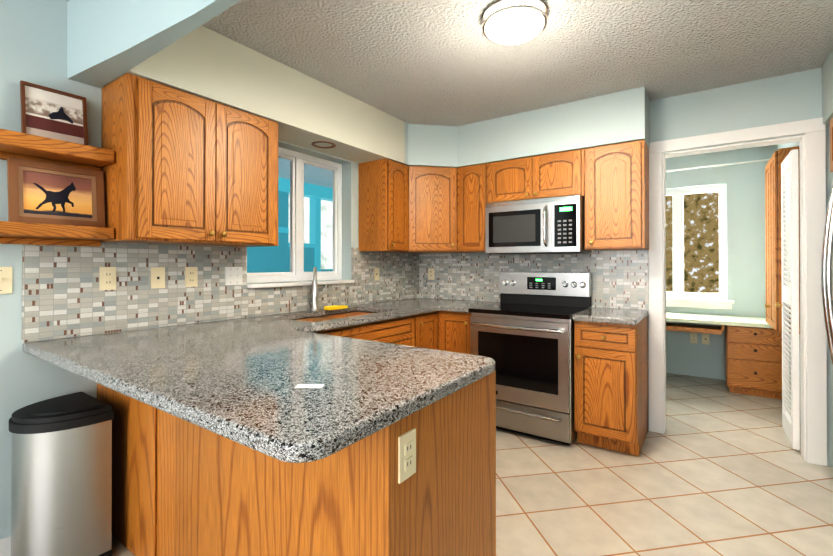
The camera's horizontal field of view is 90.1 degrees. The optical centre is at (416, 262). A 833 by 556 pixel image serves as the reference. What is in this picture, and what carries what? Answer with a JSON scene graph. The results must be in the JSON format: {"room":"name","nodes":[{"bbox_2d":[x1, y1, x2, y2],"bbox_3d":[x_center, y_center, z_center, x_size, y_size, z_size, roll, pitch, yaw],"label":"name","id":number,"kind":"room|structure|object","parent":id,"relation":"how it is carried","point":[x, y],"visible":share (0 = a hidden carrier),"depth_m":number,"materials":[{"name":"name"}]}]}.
{"room":"kitchen","nodes":[
{"label":"kitchen","id":0,"kind":"room"},
{"bbox_2d":[67,0,240,87],"bbox_3d":[-0.028,-1.054,0.918,3.850,0.366,0.130,0,0,35],"label":"header beam","id":1,"kind":"structure","parent":0,"point":[108,41],"depth_m":1.74,"materials":[{"name":"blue paint"}]},
{"bbox_2d":[0,0,418,538],"bbox_3d":[-1.444,0.020,2.406,0.180,2.500,9.500,0,0,35],"label":"wall","id":2,"kind":"structure","parent":0,"point":[33,41],"depth_m":1.85,"materials":[{"name":"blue paint"}]},
{"bbox_2d":[0,535,10,555],"bbox_3d":[-2.784,1.215,0.297,0.013,0.090,4.255,0,0,35],"label":"baseboard","id":3,"kind":"structure","parent":2,"relation":"attached to","point":[5,546],"depth_m":1.77,"materials":[{"name":"white"}]},
{"bbox_2d":[0,267,11,293],"bbox_3d":[-1.778,0.077,1.750,0.017,0.115,0.116,0,0,35],"label":"light switch","id":4,"kind":"object","parent":2,"relation":"attached to","point":[5,280],"visible":1,"depth_m":1.78,"materials":[{"name":"beige plastic"}]},
{"bbox_2d":[0,129,114,246],"bbox_3d":[-1.624,-0.303,1.821,0.188,0.449,0.455,0,0,35],"label":"wall shelf","id":5,"kind":"object","parent":2,"relation":"attached to","point":[15,144],"visible":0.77,"depth_m":1.81,"materials":[{"name":"brown wood"}]},
{"bbox_2d":[20,80,87,144],"bbox_3d":[-1.636,-0.656,1.885,0.048,0.258,0.230,0,0,35],"label":"picture frame","id":6,"kind":"object","parent":5,"relation":"on","point":[47,112],"visible":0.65,"depth_m":1.88,"materials":[{"name":"brown wood"}]},
{"bbox_2d":[7,157,104,226],"bbox_3d":[-1.609,-0.302,1.874,0.043,0.278,0.335,0,0,35],"label":"framed picture","id":7,"kind":"object","parent":5,"relation":"on","point":[44,193],"visible":0.92,"depth_m":1.86,"materials":[{"name":"orange paper"}]},
{"bbox_2d":[101,73,277,246],"bbox_3d":[-1.189,-0.483,2.305,0.352,0.762,0.820,0,0,35],"label":"upper cabinet","id":8,"kind":"object","parent":2,"relation":"attached to","point":[185,168],"visible":1,"depth_m":2.09,"materials":[{"name":"brown wood"}]},
{"bbox_2d":[22,242,417,342],"bbox_3d":[-0.851,0.115,3.094,0.006,0.487,3.088,0,0,35],"label":"backsplash","id":9,"kind":"structure","parent":2,"relation":"attached to","point":[63,296],"depth_m":2.27,"materials":[{"name":"tile"}]},
{"bbox_2d":[99,267,115,289],"bbox_3d":[-1.543,0.081,2.082,0.009,0.115,0.070,0,0,35],"label":"electrical outlet plate","id":10,"kind":"object","parent":9,"relation":"attached to","point":[107,278],"visible":1,"depth_m":2.08,"materials":[{"name":"beige plastic"}]},
{"bbox_2d":[151,267,164,288],"bbox_3d":[-1.412,0.084,2.273,0.007,0.115,0.070,0,0,35],"label":"outlet plate","id":11,"kind":"object","parent":9,"relation":"attached to","point":[157,277],"visible":1,"depth_m":2.27,"materials":[{"name":"beige plastic"}]},
{"bbox_2d":[185,267,197,286],"bbox_3d":[-1.309,0.084,2.420,0.009,0.115,0.070,0,0,35],"label":"electrical outlet plate","id":12,"kind":"object","parent":9,"relation":"attached to","point":[191,276],"visible":1,"depth_m":2.42,"materials":[{"name":"beige plastic"}]},
{"bbox_2d":[225,267,241,284],"bbox_3d":[-1.154,0.085,2.636,0.017,0.115,0.116,0,0,35],"label":"light switch","id":13,"kind":"object","parent":9,"relation":"attached to","point":[233,275],"visible":1,"depth_m":2.63,"materials":[{"name":"white plastic"}]},
{"bbox_2d":[374,268,378,280],"bbox_3d":[-0.363,0.107,3.786,0.007,0.115,0.070,0,0,35],"label":"electrical outlet plate","id":14,"kind":"object","parent":9,"relation":"attached to","point":[376,273],"visible":1,"depth_m":3.78,"materials":[{"name":"beige plastic"}]},
{"bbox_2d":[247,147,341,282],"bbox_3d":[-0.945,-0.353,3.206,0.050,0.995,0.980,0,0,35],"label":"kitchen window","id":15,"kind":"structure","parent":2,"relation":"in","point":[298,160],"depth_m":3.23,"materials":[{"name":"white plastic"}]},
{"bbox_2d":[247,280,354,287],"bbox_3d":[-0.861,0.158,3.145,0.155,0.027,0.980,0,0,35],"label":"window sill","id":16,"kind":"structure","parent":2,"relation":"attached to","point":[268,285],"depth_m":3.00,"materials":[{"name":"white stone"}]},
{"bbox_2d":[359,158,408,251],"bbox_3d":[-0.271,-0.477,3.629,0.352,0.762,0.303,0,0,35],"label":"upper cabinet","id":17,"kind":"object","parent":2,"relation":"attached to","point":[383,205],"visible":1,"depth_m":3.52,"materials":[{"name":"brown wood"}]},
{"bbox_2d":[66,0,832,125],"bbox_3d":[0.191,-1.265,1.278,4.400,0.060,9.500,0,0,35],"label":"ceiling","id":18,"kind":"structure","parent":0,"point":[437,62],"depth_m":2.39,"materials":[{"name":"grey paint"}]},
{"bbox_2d":[101,25,403,163],"bbox_3d":[-0.838,-1.045,2.841,0.325,0.363,2.103,0,0,35],"label":"soffit bulkhead","id":19,"kind":"object","parent":18,"relation":"attached to","point":[302,109],"visible":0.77,"depth_m":2.55,"materials":[{"name":"white paint"}]},
{"bbox_2d":[311,141,335,148],"bbox_3d":[-0.679,-0.900,3.049,0.176,0.086,0.176,0,0,35],"label":"recessed light","id":20,"kind":"object","parent":19,"relation":"in","point":[332,146],"visible":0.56,"depth_m":3.04,"materials":[{"name":"orange metal"}]},
{"bbox_2d":[482,0,546,44],"bbox_3d":[0.485,-1.178,2.072,0.319,0.104,0.316,0,0,35],"label":"flush-mount ceiling light","id":21,"kind":"object","parent":18,"relation":"attached to","point":[509,22],"visible":1,"depth_m":1.99,"materials":[{"name":"white glass"}]},
{"bbox_2d":[403,86,649,167],"bbox_3d":[0.700,-1.042,3.480,2.125,0.363,0.699,0,0,35],"label":"soffit bulkhead","id":22,"kind":"object","parent":18,"relation":"attached to","point":[614,118],"visible":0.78,"depth_m":3.33,"materials":[{"name":"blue paint"}]},
{"bbox_2d":[822,49,832,123],"bbox_3d":[2.572,-1.049,1.968,0.774,0.363,1.049,0,0,35],"label":"soffit","id":23,"kind":"structure","parent":18,"relation":"attached to","point":[827,91],"depth_m":2.50,"materials":[{"name":"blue paint"}]},
{"bbox_2d":[111,373,832,555],"bbox_3d":[0.191,1.295,1.266,4.400,0.060,9.500,0,0,35],"label":"floor","id":24,"kind":"structure","parent":0,"point":[717,468],"depth_m":2.32,"materials":[{"name":"tile"}]},
{"bbox_2d":[9,392,113,555],"bbox_3d":[-1.538,0.935,1.736,0.372,0.664,0.339,0,0,35],"label":"step trash can","id":25,"kind":"object","parent":24,"relation":"on","point":[61,476],"visible":1,"depth_m":1.66,"materials":[{"name":"silver metal"}]},
{"bbox_2d":[97,383,156,555],"bbox_3d":[-1.110,0.834,2.119,0.685,0.870,0.659,0,0,35],"label":"base cabinet","id":26,"kind":"object","parent":24,"relation":"on","point":[134,423],"depth_m":1.81,"materials":[{"name":"brown wood"}]},
{"bbox_2d":[67,321,494,462],"bbox_3d":[-0.366,0.373,1.594,1.188,0.042,1.175,0,0,35],"label":"countertop","id":27,"kind":"structure","parent":26,"relation":"on","point":[238,380],"depth_m":1.24,"materials":[{"name":"stone"}]},
{"bbox_2d":[295,384,323,387],"bbox_3d":[-0.301,0.349,1.174,0.076,0.001,0.036,0,0,0],"label":"paper card","id":28,"kind":"object","parent":27,"relation":"on","point":[309,385],"visible":1,"depth_m":1.17,"materials":[{"name":"white paper"}]},
{"bbox_2d":[157,409,212,555],"bbox_3d":[-0.710,0.832,1.842,0.473,0.870,0.659,0,0,35],"label":"peninsula panel","id":29,"kind":"object","parent":24,"relation":"on","point":[181,487],"depth_m":1.57,"materials":[{"name":"brown wood"}]},
{"bbox_2d":[213,432,256,555],"bbox_3d":[-0.396,0.831,1.632,0.519,0.870,0.647,0,0,35],"label":"base cabinet","id":30,"kind":"object","parent":24,"relation":"on","point":[234,463],"depth_m":1.38,"materials":[{"name":"brown wood"}]},
{"bbox_2d":[314,330,330,334],"bbox_3d":[-0.869,0.835,2.527,0.616,0.872,0.318,0,0,35],"label":"base cabinet","id":31,"kind":"object","parent":24,"relation":"on","point":[328,332],"depth_m":2.48,"materials":[{"name":"brown wood"}]},
{"bbox_2d":[295,311,422,347],"bbox_3d":[-0.517,0.838,3.034,0.616,0.872,1.025,0,0,35],"label":"base cabinet","id":32,"kind":"object","parent":24,"relation":"on","point":[420,330],"depth_m":3.01,"materials":[{"name":"brown wood"}]},
{"bbox_2d":[31,313,309,352],"bbox_3d":[-1.116,0.376,2.133,0.420,0.042,1.185,0,0,35],"label":"countertop","id":33,"kind":"structure","parent":32,"relation":"on","point":[81,344],"depth_m":2.05,"materials":[{"name":"stone"}]},
{"bbox_2d":[23,297,466,371],"bbox_3d":[-0.581,0.380,2.905,0.660,0.042,3.086,0,0,35],"label":"countertop","id":34,"kind":"structure","parent":32,"relation":"on","point":[386,310],"depth_m":2.83,"materials":[{"name":"stone"}]},
{"bbox_2d":[311,267,327,310],"bbox_3d":[-0.722,0.195,3.034,0.200,0.326,0.226,0,0,35],"label":"pull-down faucet","id":35,"kind":"object","parent":34,"relation":"on","point":[316,295],"visible":1,"depth_m":2.97,"materials":[{"name":"silver metal"}]},
{"bbox_2d":[324,305,347,309],"bbox_3d":[-0.617,0.345,3.206,0.065,0.027,0.200,0,0,35],"label":"sponge","id":36,"kind":"object","parent":34,"relation":"on","point":[333,307],"visible":1,"depth_m":3.16,"materials":[{"name":"yellow plastic"}]},
{"bbox_2d":[257,370,495,555],"bbox_3d":[-0.082,0.830,1.411,0.485,0.870,0.650,0,0,35],"label":"peninsula end panel","id":37,"kind":"object","parent":24,"relation":"on","point":[351,501],"depth_m":1.18,"materials":[{"name":"brown wood"}]},
{"bbox_2d":[398,428,415,483],"bbox_3d":[-0.022,0.494,1.065,0.009,0.115,0.070,0,0,35],"label":"outlet","id":38,"kind":"object","parent":37,"relation":"attached to","point":[406,455],"visible":1,"depth_m":1.06,"materials":[{"name":"beige plastic"}]},
{"bbox_2d":[423,311,437,349],"bbox_3d":[-0.186,0.840,3.512,0.616,0.872,0.394,0,0,35],"label":"base cabinet","id":39,"kind":"object","parent":24,"relation":"on","point":[430,320],"depth_m":3.41,"materials":[{"name":"brown wood"}]},
{"bbox_2d":[438,311,471,353],"bbox_3d":[0.477,0.841,3.653,0.346,0.870,0.649,0,0,35],"label":"base cabinet","id":40,"kind":"object","parent":24,"relation":"on","point":[453,331],"visible":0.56,"depth_m":3.42,"materials":[{"name":"brown wood"}]},
{"bbox_2d":[439,300,499,312],"bbox_3d":[0.500,0.383,3.634,0.286,0.042,0.656,0,0,35],"label":"countertop","id":41,"kind":"structure","parent":40,"relation":"on","point":[451,306],"depth_m":3.49,"materials":[{"name":"stone"}]},
{"bbox_2d":[469,272,591,445],"bbox_3d":[0.895,0.679,3.279,0.764,1.190,0.735,0,0,35],"label":"electric range","id":42,"kind":"object","parent":24,"relation":"on","point":[522,333],"visible":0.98,"depth_m":3.03,"materials":[{"name":"silver metal"}]},
{"bbox_2d":[574,316,647,455],"bbox_3d":[1.412,0.838,3.005,0.390,0.870,0.649,0,0,35],"label":"base cabinet","id":43,"kind":"object","parent":24,"relation":"on","point":[610,386],"visible":1,"depth_m":2.77,"materials":[{"name":"brown wood"}]},
{"bbox_2d":[572,307,647,324],"bbox_3d":[1.411,0.380,3.005,0.396,0.042,0.651,0,0,35],"label":"countertop","id":44,"kind":"structure","parent":43,"relation":"on","point":[616,316],"depth_m":2.82,"materials":[{"name":"stone"}]},
{"bbox_2d":[725,325,781,398],"bbox_3d":[3.355,0.946,4.153,0.430,0.666,0.592,0,0,35],"label":"drawer pedestal","id":45,"kind":"object","parent":24,"relation":"on","point":[753,361],"visible":0.75,"depth_m":3.94,"materials":[{"name":"brown wood"}]},
{"bbox_2d":[666,312,771,327],"bbox_3d":[2.788,0.594,4.548,1.826,0.037,0.608,0,0,35],"label":"desk","id":46,"kind":"object","parent":45,"relation":"on","point":[759,322],"visible":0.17,"depth_m":4.19,"materials":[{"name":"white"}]},
{"bbox_2d":[666,323,723,334],"bbox_3d":[2.862,0.654,4.373,0.590,0.082,0.555,0,0,35],"label":"keyboard tray","id":47,"kind":"object","parent":46,"relation":"attached to","point":[707,329],"visible":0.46,"depth_m":4.18,"materials":[{"name":"brown wood"}]},
{"bbox_2d":[821,181,832,370],"bbox_3d":[2.509,0.386,1.946,0.842,1.765,0.912,0,0,35],"label":"refrigerator","id":48,"kind":"object","parent":24,"relation":"on","point":[827,274],"visible":1,"depth_m":2.23,"materials":[{"name":"silver metal"}]},
{"bbox_2d":[421,67,832,466],"bbox_3d":[1.692,0.024,3.286,3.970,2.500,0.120,0,0,35],"label":"wall","id":49,"kind":"structure","parent":0,"point":[791,97],"depth_m":2.82,"materials":[{"name":"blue paint"}]},
{"bbox_2d":[390,166,469,253],"bbox_3d":[0.108,-0.475,3.930,0.631,0.762,0.627,0,0,35],"label":"upper cabinet","id":50,"kind":"object","parent":49,"relation":"attached to","point":[432,209],"visible":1,"depth_m":3.71,"materials":[{"name":"brown wood"}]},
{"bbox_2d":[457,163,487,252],"bbox_3d":[0.573,-0.476,3.795,0.300,0.762,0.320,0,0,35],"label":"upper cabinet","id":51,"kind":"object","parent":49,"relation":"attached to","point":[472,190],"visible":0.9,"depth_m":3.66,"materials":[{"name":"brown wood"}]},
{"bbox_2d":[418,250,647,309],"bbox_3d":[0.905,0.134,3.752,2.080,0.456,0.006,0,0,35],"label":"backsplash","id":52,"kind":"structure","parent":49,"relation":"attached to","point":[619,277],"depth_m":3.65,"materials":[{"name":"tile"}]},
{"bbox_2d":[428,268,433,279],"bbox_3d":[0.150,0.119,4.266,0.070,0.115,0.009,0,0,35],"label":"electrical outlet plate","id":53,"kind":"object","parent":52,"relation":"attached to","point":[430,273],"visible":1,"depth_m":4.26,"materials":[{"name":"beige plastic"}]},
{"bbox_2d":[488,149,584,202],"bbox_3d":[1.013,-0.680,3.471,0.790,0.357,0.352,0,0,35],"label":"upper cabinet","id":54,"kind":"object","parent":49,"relation":"attached to","point":[559,174],"visible":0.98,"depth_m":3.33,"materials":[{"name":"brown wood"}]},
{"bbox_2d":[485,195,591,254],"bbox_3d":[0.983,-0.285,3.411,0.756,0.424,0.466,0,0,35],"label":"over-the-range microwave","id":55,"kind":"object","parent":54,"relation":"attached to","point":[553,225],"visible":1,"depth_m":3.23,"materials":[{"name":"silver metal"}]},
{"bbox_2d":[584,140,648,249],"bbox_3d":[1.504,-0.479,3.129,0.400,0.762,0.352,0,0,35],"label":"upper cabinet","id":56,"kind":"object","parent":49,"relation":"attached to","point":[616,176],"visible":1,"depth_m":3.01,"materials":[{"name":"brown wood"}]},
{"bbox_2d":[648,117,826,466],"bbox_3d":[2.199,0.183,2.933,0.975,2.180,0.160,0,0,35],"label":"door frame","id":57,"kind":"structure","parent":49,"relation":"attached to","point":[813,334],"depth_m":2.69,"materials":[{"name":"white wood"}]},
{"bbox_2d":[775,149,799,449],"bbox_3d":[2.656,0.248,2.990,0.075,2.010,0.465,0,0,35],"label":"louvered door","id":58,"kind":"structure","parent":49,"relation":"in","point":[790,237],"depth_m":2.84,"materials":[{"name":"white wood"}]},
{"bbox_2d":[666,145,776,379],"bbox_3d":[2.997,0.032,4.851,2.070,2.500,0.120,0,0,35],"label":"wall","id":59,"kind":"structure","parent":0,"point":[746,287],"depth_m":4.49,"materials":[{"name":"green paint"}]},
{"bbox_2d":[690,333,696,342],"bbox_3d":[3.120,0.851,4.683,0.070,0.115,0.009,0,0,35],"label":"outlet","id":60,"kind":"object","parent":59,"relation":"attached to","point":[693,337],"visible":1,"depth_m":4.68,"materials":[{"name":"beige plastic"}]},
{"bbox_2d":[666,184,726,299],"bbox_3d":[3.044,-0.223,4.838,0.905,1.270,0.050,0,0,35],"label":"nook window","id":61,"kind":"structure","parent":59,"relation":"in","point":[677,194],"depth_m":4.79,"materials":[{"name":"white plastic"}]},
{"bbox_2d":[666,298,734,309],"bbox_3d":[2.984,0.462,4.748,1.025,0.099,0.059,0,0,35],"label":"window sill","id":62,"kind":"structure","parent":59,"relation":"attached to","point":[700,303],"depth_m":4.63,"materials":[{"name":"white"}]},
{"bbox_2d":[702,334,708,343],"bbox_3d":[3.211,0.851,4.621,0.070,0.115,0.007,0,0,35],"label":"outlet","id":63,"kind":"object","parent":59,"relation":"attached to","point":[705,338],"visible":1,"depth_m":4.62,"materials":[{"name":"beige plastic"}]},
{"bbox_2d":[777,142,800,424],"bbox_3d":[3.219,0.025,3.462,0.120,2.500,1.910,0,0,35],"label":"wall","id":64,"kind":"structure","parent":0,"point":[788,145],"depth_m":3.64,"materials":[{"name":"grey paint"}]},
{"bbox_2d":[666,159,769,171],"bbox_3d":[2.917,-1.049,4.742,1.810,0.018,0.018,0,0,35],"label":"curtain rod","id":65,"kind":"object","parent":64,"relation":"attached to","point":[717,165],"visible":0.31,"depth_m":4.49,"materials":[{"name":"white"}]},
{"bbox_2d":[765,146,799,333],"bbox_3d":[3.083,-0.169,3.539,0.182,1.450,0.700,0,0,35],"label":"upper cabinet","id":66,"kind":"object","parent":64,"relation":"attached to","point":[773,273],"visible":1,"depth_m":3.34,"materials":[{"name":"brown wood"}]},
{"bbox_3d":[1.187,0.005,-0.818,0.120,2.500,7.200,0,0,35],"label":"wall","id":67,"kind":"structure","parent":0,"visible":0},
{"bbox_2d":[830,118,832,171],"bbox_3d":[2.528,-0.699,1.944,0.772,0.334,0.915,0,0,35],"label":"upper cabinet","id":68,"kind":"object","parent":67,"relation":"attached to","point":[831,145],"visible":1,"depth_m":2.47,"materials":[{"name":"brown wood"}]},
{"label":"outside","id":69,"kind":"structure","parent":0,"visible":0},
{"bbox_2d":[247,158,332,272],"bbox_3d":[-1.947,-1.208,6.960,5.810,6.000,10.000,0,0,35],"label":"window panes","id":70,"kind":"object","parent":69,"point":[318,218],"depth_m":6.36,"materials":[{"name":"blue glass"}]},
{"bbox_2d":[666,192,718,292],"bbox_3d":[5.073,-0.957,7.262,7.000,5.500,0.100,0,0,35],"label":"window panes","id":71,"kind":"object","parent":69,"point":[701,242],"depth_m":7.29,"materials":[{"name":"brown glass"}]}
]}

